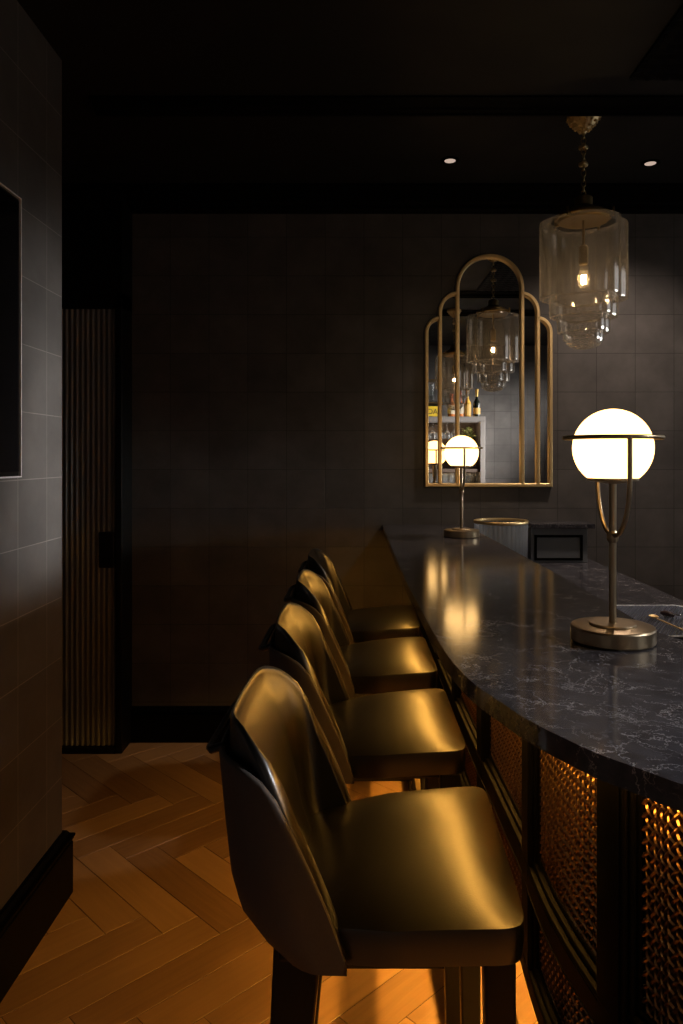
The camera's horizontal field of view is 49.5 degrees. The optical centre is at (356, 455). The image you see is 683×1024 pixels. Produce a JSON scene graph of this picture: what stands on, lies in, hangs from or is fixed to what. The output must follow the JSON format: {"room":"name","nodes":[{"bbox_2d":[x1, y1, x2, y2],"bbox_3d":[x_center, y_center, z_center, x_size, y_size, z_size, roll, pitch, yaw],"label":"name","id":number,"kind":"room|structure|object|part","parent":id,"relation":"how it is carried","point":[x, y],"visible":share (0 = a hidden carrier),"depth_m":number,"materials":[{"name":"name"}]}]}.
{"room":"bar","nodes":[
{"label":"bar","id":0,"kind":"room"},
{"bbox_2d":[0,0,61,909],"bbox_3d":[-1.143,0.065,0.585,0.315,2.970,3.770,0,0,0],"label":"wall","id":1,"kind":"structure","parent":0,"point":[30,68],"depth_m":2.25,"materials":[{"name":"tile"}]},
{"bbox_2d":[0,182,21,478],"bbox_3d":[-0.967,-0.334,1.360,0.036,0.788,1.468,0,0,0],"label":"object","id":2,"kind":"object","parent":1,"relation":"attached to","point":[10,203],"visible":1,"depth_m":2.03,"materials":[{"name":"black metal"}]},
{"bbox_2d":[0,830,75,1002],"bbox_3d":[-1.126,1.363,0.652,0.348,0.215,3.703,0,0,0],"label":"baseboard","id":3,"kind":"structure","parent":1,"relation":"attached to","point":[26,917],"depth_m":2.20,"materials":[{"name":"black wood"}]},
{"bbox_2d":[0,743,537,1023],"bbox_3d":[0.296,1.510,1.260,6.344,0.080,5.602,0,0,0],"label":"floor","id":4,"kind":"structure","parent":0,"point":[154,927],"depth_m":2.29,"materials":[{"name":"brown wood"}]},
{"bbox_2d":[298,548,419,790],"bbox_3d":[0.006,0.945,3.240,0.513,1.050,0.473,0,0,0],"label":"bar stool","id":5,"kind":"object","parent":4,"relation":"on","point":[390,621],"visible":0.47,"depth_m":3.10,"materials":[{"name":"black leather"}]},
{"bbox_3d":[-0.231,0.484,3.242,0.038,0.027,0.255,0,0,0],"label":"handle","id":6,"kind":"part","parent":5,"relation":"part of","materials":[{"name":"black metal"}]},
{"bbox_2d":[308,548,353,639],"bbox_3d":[-0.112,0.594,3.241,0.202,0.347,0.449,0,0,0],"label":"backrest","id":7,"kind":"object","parent":5,"relation":"on","point":[321,564],"depth_m":3.29,"materials":[{"name":"black leather"}]},
{"bbox_2d":[344,605,419,643],"bbox_3d":[0.079,0.735,3.239,0.368,0.106,0.473,0,0,0],"label":"seat cushion","id":8,"kind":"object","parent":5,"relation":"on","point":[390,621],"depth_m":3.07,"materials":[{"name":"black leather"}]},
{"bbox_3d":[0.221,1.114,3.037,0.050,0.712,0.044,0,0,0],"label":"leg","id":9,"kind":"part","parent":5,"relation":"part of","materials":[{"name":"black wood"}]},
{"bbox_2d":[284,569,436,790],"bbox_3d":[0.006,0.945,2.620,0.513,1.050,0.473,0,0,0],"label":"bar stool","id":10,"kind":"object","parent":4,"relation":"on","point":[403,663],"visible":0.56,"depth_m":2.47,"materials":[{"name":"black leather"}]},
{"bbox_3d":[-0.231,0.484,2.618,0.038,0.027,0.255,0,0,-1],"label":"handle","id":11,"kind":"part","parent":10,"relation":"part of","materials":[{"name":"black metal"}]},
{"bbox_2d":[296,569,353,686],"bbox_3d":[-0.112,0.594,2.619,0.202,0.347,0.449,0,0,0],"label":"backrest","id":12,"kind":"object","parent":10,"relation":"on","point":[312,593],"depth_m":2.52,"materials":[{"name":"black leather"}]},
{"bbox_2d":[340,637,436,693],"bbox_3d":[0.079,0.735,2.621,0.368,0.106,0.473,0,0,0],"label":"seat cushion","id":13,"kind":"object","parent":10,"relation":"on","point":[403,663],"depth_m":2.45,"materials":[{"name":"black leather"}]},
{"bbox_3d":[0.221,1.114,2.823,0.050,0.712,0.044,0,0,0],"label":"leg","id":14,"kind":"part","parent":10,"relation":"part of","materials":[{"name":"black wood"}]},
{"bbox_3d":[0.225,1.114,2.421,0.050,0.712,0.044,0,0,0],"label":"leg","id":15,"kind":"part","parent":10,"relation":"part of","materials":[{"name":"black wood"}]},
{"bbox_2d":[259,602,464,1023],"bbox_3d":[0.006,0.945,1.985,0.513,1.050,0.473,0,0,0],"label":"bar stool","id":16,"kind":"object","parent":4,"relation":"on","point":[409,733],"visible":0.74,"depth_m":1.82,"materials":[{"name":"black leather"}]},
{"bbox_3d":[-0.231,0.484,1.985,0.038,0.027,0.255,0,0,0],"label":"handle","id":17,"kind":"part","parent":16,"relation":"part of","materials":[{"name":"black metal"}]},
{"bbox_2d":[275,602,352,772],"bbox_3d":[-0.112,0.594,1.985,0.202,0.347,0.449,0,0,0],"label":"backrest","id":18,"kind":"object","parent":16,"relation":"on","point":[302,651],"depth_m":1.93,"materials":[{"name":"black leather"}]},
{"bbox_2d":[329,688,464,778],"bbox_3d":[0.079,0.735,1.985,0.368,0.106,0.473,0,0,0],"label":"seat cushion","id":19,"kind":"object","parent":16,"relation":"on","point":[409,733],"depth_m":1.83,"materials":[{"name":"black leather"}]},
{"bbox_3d":[0.062,0.768,1.985,0.355,0.020,0.410,0,0,0],"label":"seat frame","id":20,"kind":"part","parent":16,"relation":"part of","materials":[{"name":"black wood"}]},
{"bbox_3d":[0.223,1.114,2.186,0.050,0.712,0.044,0,0,0],"label":"leg","id":21,"kind":"part","parent":16,"relation":"part of","materials":[{"name":"black wood"}]},
{"bbox_3d":[0.223,1.114,1.784,0.050,0.712,0.044,0,0,0],"label":"leg","id":22,"kind":"part","parent":16,"relation":"part of","materials":[{"name":"black wood"}]},
{"bbox_2d":[206,666,523,1023],"bbox_3d":[0.006,0.945,1.335,0.513,1.050,0.473,0,0,2],"label":"bar stool","id":23,"kind":"object","parent":4,"relation":"on","point":[331,881],"visible":1,"depth_m":1.17,"materials":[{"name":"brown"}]},
{"bbox_3d":[-0.231,0.484,1.343,0.038,0.027,0.255,0,0,2],"label":"handle","id":24,"kind":"part","parent":23,"relation":"part of","materials":[{"name":"black metal"}]},
{"bbox_2d":[229,666,349,957],"bbox_3d":[-0.112,0.594,1.339,0.202,0.347,0.449,0,0,2],"label":"backrest","id":25,"kind":"object","parent":23,"relation":"on","point":[289,797],"depth_m":1.16,"materials":[{"name":"black leather"}]},
{"bbox_3d":[-0.107,1.114,1.155,0.105,0.712,0.062,0,0,2],"label":"leg","id":26,"kind":"part","parent":23,"relation":"part of","materials":[{"name":"black wood"}]},
{"bbox_3d":[-0.094,1.114,1.522,0.105,0.712,0.062,0,0,2],"label":"leg","id":27,"kind":"part","parent":23,"relation":"part of","materials":[{"name":"black wood"}]},
{"bbox_3d":[0.062,0.768,1.333,0.355,0.020,0.410,0,0,2],"label":"seat frame","id":28,"kind":"part","parent":23,"relation":"part of","materials":[{"name":"black wood"}]},
{"bbox_2d":[308,786,523,967],"bbox_3d":[0.079,0.735,1.332,0.368,0.106,0.473,0,0,2],"label":"seat cushion","id":29,"kind":"object","parent":23,"relation":"on","point":[416,878],"depth_m":1.20,"materials":[{"name":"black leather"}]},
{"bbox_3d":[0.230,1.114,1.528,0.050,0.712,0.044,0,0,2],"label":"leg","id":30,"kind":"part","parent":23,"relation":"part of","materials":[{"name":"black wood"}]},
{"bbox_3d":[0.216,1.114,1.126,0.050,0.712,0.044,0,0,2],"label":"leg","id":31,"kind":"part","parent":23,"relation":"part of","materials":[{"name":"black wood"}]},
{"bbox_2d":[382,525,682,1023],"bbox_3d":[1.216,0.912,2.245,2.174,1.116,3.172,0,0,0],"label":"bar counter","id":32,"kind":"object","parent":4,"relation":"on","point":[575,750],"depth_m":1.17,"materials":[{"name":"stone"}]},
{"bbox_2d":[440,436,482,537],"bbox_3d":[0.459,0.132,3.250,0.186,0.444,0.187,0,0,0],"label":"table lamp","id":33,"kind":"object","parent":32,"relation":"on","point":[461,452],"visible":1,"depth_m":3.20,"materials":[{"name":"white glass"}]},
{"bbox_3d":[0.459,0.060,3.300,0.009,0.190,0.086,0,0,0],"label":"yoke arm","id":34,"kind":"part","parent":33,"relation":"part of","materials":[{"name":"gold metal"}]},
{"bbox_3d":[0.459,0.184,3.250,0.014,0.268,0.014,0,0,0],"label":"stem","id":35,"kind":"part","parent":33,"relation":"part of","materials":[{"name":"gold metal"}]},
{"bbox_3d":[0.459,-0.024,3.250,0.149,0.133,0.149,0,0,0],"label":"lamp shade","id":36,"kind":"part","parent":33,"relation":"part of","materials":[{"name":"white glass"}]},
{"bbox_3d":[0.459,0.060,3.200,0.009,0.190,0.086,0,0,0],"label":"yoke arm","id":37,"kind":"part","parent":33,"relation":"part of","materials":[{"name":"gold metal"}]},
{"bbox_3d":[0.324,0.573,2.103,0.009,0.333,0.346,0,0,-1],"label":"panel","id":38,"kind":"part","parent":32,"relation":"part of","materials":[{"name":"brown metal"}]},
{"bbox_3d":[0.324,0.875,2.103,0.009,0.121,0.346,0,0,-1],"label":"panel","id":39,"kind":"part","parent":32,"relation":"part of","materials":[{"name":"brown metal"}]},
{"bbox_3d":[1.298,0.974,2.297,2.005,0.032,3.048,0,0,0],"label":"rail","id":40,"kind":"part","parent":32,"relation":"part of","materials":[{"name":"black wood"}]},
{"bbox_3d":[0.335,0.573,1.638,0.009,0.333,0.364,0,0,-1],"label":"panel","id":41,"kind":"part","parent":32,"relation":"part of","materials":[{"name":"brown metal"}]},
{"bbox_3d":[1.298,0.788,2.297,2.005,0.036,3.048,0,0,0],"label":"rail","id":42,"kind":"part","parent":32,"relation":"part of","materials":[{"name":"black wood"}]},
{"bbox_3d":[0.335,0.875,1.638,0.009,0.121,0.364,0,0,-1],"label":"panel","id":43,"kind":"part","parent":32,"relation":"part of","materials":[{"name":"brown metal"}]},
{"bbox_3d":[1.297,0.813,2.296,2.006,0.014,3.050,0,0,0],"label":"moulding","id":44,"kind":"part","parent":32,"relation":"part of","materials":[{"name":"black wood"}]},
{"bbox_3d":[0.673,0.944,1.889,1.539,0.028,3.650,0,0,-33],"label":"moulding","id":45,"kind":"part","parent":32,"relation":"part of","materials":[{"name":"black wood"}]},
{"bbox_3d":[1.297,0.752,2.296,2.006,0.036,3.050,0,0,0],"label":"moulding","id":46,"kind":"part","parent":32,"relation":"part of","materials":[{"name":"black wood"}]},
{"bbox_3d":[0.342,0.875,1.208,0.015,0.121,0.283,0,0,-4],"label":"panel","id":47,"kind":"part","parent":32,"relation":"part of","materials":[{"name":"brown metal"}]},
{"bbox_3d":[0.342,0.573,1.208,0.015,0.333,0.283,0,0,-4],"label":"panel","id":48,"kind":"part","parent":32,"relation":"part of","materials":[{"name":"brown metal"}]},
{"bbox_2d":[562,409,664,650],"bbox_3d":[0.489,0.132,1.415,0.186,0.444,0.187,0,0,0],"label":"table lamp","id":49,"kind":"object","parent":32,"relation":"on","point":[612,447],"visible":1,"depth_m":1.37,"materials":[{"name":"white glass"}]},
{"bbox_3d":[0.489,0.060,1.465,0.009,0.190,0.086,0,0,0],"label":"yoke arm","id":50,"kind":"part","parent":49,"relation":"part of","materials":[{"name":"gold metal"}]},
{"bbox_3d":[0.489,0.184,1.415,0.014,0.268,0.014,0,0,0],"label":"stem","id":51,"kind":"part","parent":49,"relation":"part of","materials":[{"name":"gold metal"}]},
{"bbox_3d":[0.489,-0.024,1.415,0.149,0.133,0.149,0,0,0],"label":"lamp shade","id":52,"kind":"part","parent":49,"relation":"part of","materials":[{"name":"white glass"}]},
{"bbox_3d":[0.489,0.060,1.365,0.009,0.190,0.086,0,0,0],"label":"yoke arm","id":53,"kind":"part","parent":49,"relation":"part of","materials":[{"name":"gold metal"}]},
{"bbox_3d":[1.304,0.682,2.303,1.953,0.576,2.996,0,0,0],"label":"backing panel","id":54,"kind":"part","parent":32,"relation":"part of","materials":[{"name":"orange metal"}]},
{"bbox_3d":[0.481,0.573,0.877,0.290,0.333,0.048,0,0,37],"label":"panel","id":55,"kind":"part","parent":32,"relation":"part of","materials":[{"name":"brown metal"}]},
{"bbox_2d":[538,559,682,605],"bbox_3d":[0.880,1.000,2.709,0.630,0.940,2.218,0,0,0],"label":"countertop","id":56,"kind":"structure","parent":4,"relation":"on","point":[593,577],"depth_m":3.05,"materials":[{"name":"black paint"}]},
{"bbox_2d":[473,518,528,557],"bbox_3d":[0.712,0.423,3.660,0.270,0.213,0.270,0,0,0],"label":"ice bucket","id":57,"kind":"object","parent":56,"relation":"on","point":[525,522],"visible":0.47,"depth_m":3.62,"materials":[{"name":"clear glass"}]},
{"bbox_2d":[617,605,682,639],"bbox_3d":[0.983,0.524,2.357,0.365,0.012,0.455,0,0,0],"label":"bar mat","id":58,"kind":"object","parent":56,"relation":"on","point":[638,612],"visible":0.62,"depth_m":2.41,"materials":[{"name":"grey rubber"}]},
{"bbox_2d":[649,614,682,630],"bbox_3d":[0.956,0.513,2.234,0.029,0.009,0.282,0,0,-6],"label":"spoon","id":59,"kind":"object","parent":58,"relation":"on","point":[650,615],"visible":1,"depth_m":2.29,"materials":[{"name":"gold metal"}]},
{"bbox_3d":[0.958,0.514,2.214,0.007,0.007,0.241,0,0,-6],"label":"stem","id":60,"kind":"part","parent":59,"relation":"part of","materials":[{"name":"gold metal"}]},
{"bbox_2d":[660,610,679,619],"bbox_3d":[0.999,0.508,2.366,0.027,0.018,0.079,0,0,-18],"label":"corkscrew","id":61,"kind":"object","parent":58,"relation":"on","point":[664,613],"visible":1,"depth_m":2.36,"materials":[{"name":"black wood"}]},
{"bbox_3d":[0.999,0.507,2.381,0.018,0.018,0.051,0,0,-18],"label":"handle","id":62,"kind":"part","parent":61,"relation":"part of","materials":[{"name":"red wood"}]},
{"bbox_3d":[1.007,0.508,2.350,0.012,0.014,0.043,0,0,-18],"label":"lever","id":63,"kind":"part","parent":61,"relation":"part of","materials":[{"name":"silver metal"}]},
{"bbox_2d":[17,0,682,182],"bbox_3d":[0.275,-1.370,1.310,6.050,0.100,5.220,0,0,0],"label":"ceiling","id":64,"kind":"structure","parent":0,"point":[104,47],"depth_m":2.59,"materials":[{"name":"black paint"}]},
{"bbox_2d":[88,96,682,115],"bbox_3d":[1.107,-1.302,2.755,4.185,0.035,0.090,0,0,0],"label":"ceiling beam","id":65,"kind":"structure","parent":64,"relation":"attached to","point":[102,105],"depth_m":2.75,"materials":[{"name":"black paint"}]},
{"bbox_2d":[441,156,459,164],"bbox_3d":[0.415,-1.317,3.300,0.084,0.006,0.084,0,0,0],"label":"recessed light","id":66,"kind":"object","parent":64,"relation":"in","point":[448,160],"visible":1,"depth_m":3.29,"materials":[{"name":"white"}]},
{"bbox_2d":[539,116,628,348],"bbox_3d":[0.877,-0.867,2.865,0.306,0.906,0.306,0,0,35],"label":"pendant light","id":67,"kind":"object","parent":64,"relation":"hanging from","point":[584,215],"visible":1,"depth_m":2.85,"materials":[{"name":"clear glass"}]},
{"bbox_2d":[579,245,587,265],"bbox_3d":[0.877,-0.777,2.865,0.035,0.075,0.035,0,0,0],"label":"socket","id":68,"kind":"object","parent":67,"relation":"attached to","point":[583,249],"depth_m":2.85,"materials":[{"name":"gold metal"}]},
{"bbox_3d":[0.877,-0.858,2.865,0.010,0.106,0.010,0,0,0],"label":"rod","id":69,"kind":"part","parent":67,"relation":"part of","materials":[{"name":"gold metal"}]},
{"bbox_3d":[0.877,-1.138,2.865,0.016,0.279,0.016,0,0,45],"label":"chain","id":70,"kind":"part","parent":67,"relation":"part of","materials":[{"name":"gold metal"}]},
{"bbox_2d":[640,159,659,166],"bbox_3d":[1.320,-1.317,3.330,0.084,0.006,0.084,0,0,0],"label":"recessed light","id":71,"kind":"object","parent":64,"relation":"in","point":[651,162],"visible":1,"depth_m":3.33,"materials":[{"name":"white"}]},
{"bbox_2d":[629,4,682,80],"bbox_3d":[1.750,-1.313,2.160,1.600,0.013,0.840,0,0,0],"label":"trim","id":72,"kind":"structure","parent":64,"relation":"attached to","point":[663,61],"depth_m":2.44,"materials":[{"name":"black paint"}]},
{"bbox_2d":[132,214,682,705],"bbox_3d":[0.275,0.065,3.870,6.050,2.970,0.100,0,0,0],"label":"wall","id":73,"kind":"structure","parent":0,"point":[278,360],"depth_m":3.82,"materials":[{"name":"tile"}]},
{"bbox_2d":[62,745,115,753],"bbox_3d":[-1.896,1.455,3.735,1.408,0.030,0.170,0,0,0],"label":"trim","id":74,"kind":"structure","parent":73,"relation":"attached to","point":[68,749],"depth_m":3.65,"materials":[{"name":"black paint"}]},
{"bbox_2d":[62,309,115,745],"bbox_3d":[-1.610,0.354,3.179,0.849,2.168,1.101,0,0,0],"label":"door","id":75,"kind":"structure","parent":73,"relation":"in","point":[88,335],"depth_m":3.67,"materials":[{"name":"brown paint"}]},
{"bbox_3d":[-1.237,0.464,3.662,0.074,0.178,0.020,0,0,0],"label":"lock plate","id":76,"kind":"part","parent":75,"relation":"part of","materials":[{"name":"black metal"}]},
{"bbox_2d":[62,193,131,311],"bbox_3d":[-1.880,-1.028,3.735,1.440,0.585,0.170,0,0,0],"label":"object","id":77,"kind":"structure","parent":73,"relation":"attached to","point":[96,227],"depth_m":3.65,"materials":[{"name":"black paint"}]},
{"bbox_2d":[116,293,131,753],"bbox_3d":[-1.176,0.330,3.735,0.032,2.280,0.170,0,0,0],"label":"trim","id":78,"kind":"structure","parent":73,"relation":"attached to","point":[123,317],"depth_m":3.66,"materials":[{"name":"black paint"}]},
{"bbox_2d":[130,706,229,742],"bbox_3d":[-0.450,1.380,3.803,1.440,0.180,0.033,0,0,0],"label":"baseboard","id":79,"kind":"structure","parent":73,"relation":"attached to","point":[149,724],"depth_m":3.79,"materials":[{"name":"black wood"}]},
{"bbox_2d":[62,183,682,213],"bbox_3d":[0.300,-1.285,3.700,5.800,0.070,0.240,0,0,0],"label":"trim","id":80,"kind":"structure","parent":73,"relation":"attached to","point":[141,198],"depth_m":3.71,"materials":[{"name":"black paint"}]},
{"bbox_2d":[425,254,552,486],"bbox_3d":[0.676,-0.439,3.806,0.656,1.196,0.028,0,0,0],"label":"wall mirror","id":81,"kind":"object","parent":73,"relation":"attached to","point":[489,345],"visible":1,"depth_m":3.81,"materials":[{"name":"clear mirror"}]},
{"bbox_3d":[0.392,-0.279,3.817,0.069,0.858,0.005,0,0,0],"label":"mirror pane","id":82,"kind":"part","parent":81,"relation":"part of","materials":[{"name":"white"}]},
{"bbox_3d":[0.432,-0.279,3.806,0.168,0.876,0.028,0,0,0],"label":"frame","id":83,"kind":"part","parent":81,"relation":"part of","materials":[{"name":"gold metal"}]},
{"bbox_3d":[0.467,-0.348,3.806,0.100,0.995,0.028,0,0,0],"label":"frame","id":84,"kind":"part","parent":81,"relation":"part of","materials":[{"name":"gold metal"}]},
{"bbox_3d":[0.472,-0.343,3.817,0.090,0.986,0.005,0,0,0],"label":"mirror pane","id":85,"kind":"part","parent":81,"relation":"part of","materials":[{"name":"white"}]},
{"bbox_3d":[0.683,-0.439,3.806,0.351,1.196,0.028,0,0,0],"label":"frame","id":86,"kind":"part","parent":81,"relation":"part of","materials":[{"name":"gold metal"}]},
{"bbox_3d":[0.683,-0.439,3.817,0.332,1.178,0.005,0,0,0],"label":"mirror pane","id":87,"kind":"part","parent":81,"relation":"part of","materials":[{"name":"white"}]},
{"bbox_3d":[0.885,-0.343,3.817,0.090,0.986,0.005,0,0,0],"label":"mirror pane","id":88,"kind":"part","parent":81,"relation":"part of","materials":[{"name":"white mirror"}]},
{"bbox_3d":[0.889,-0.348,3.806,0.100,0.995,0.028,0,0,0],"label":"frame","id":89,"kind":"part","parent":81,"relation":"part of","materials":[{"name":"gold metal"}]},
{"bbox_3d":[0.927,-0.279,3.806,0.155,0.876,0.028,0,0,0],"label":"frame","id":90,"kind":"part","parent":81,"relation":"part of","materials":[{"name":"gold metal"}]},
{"bbox_3d":[0.961,-0.279,3.817,0.069,0.858,0.005,0,0,0],"label":"mirror pane","id":91,"kind":"part","parent":81,"relation":"part of","materials":[{"name":"white"}]},
{"bbox_2d":[524,521,594,562],"bbox_3d":[1.018,0.433,3.735,0.315,0.194,0.170,0,0,0],"label":"cabinet","id":92,"kind":"object","parent":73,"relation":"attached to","point":[548,541],"visible":0.86,"depth_m":3.67,"materials":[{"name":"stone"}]},
{"bbox_3d":[1.000,0.455,3.672,0.240,0.126,0.006,0,0,0],"label":"panel frame","id":93,"kind":"part","parent":92,"relation":"part of","materials":[{"name":"black"}]}
]}

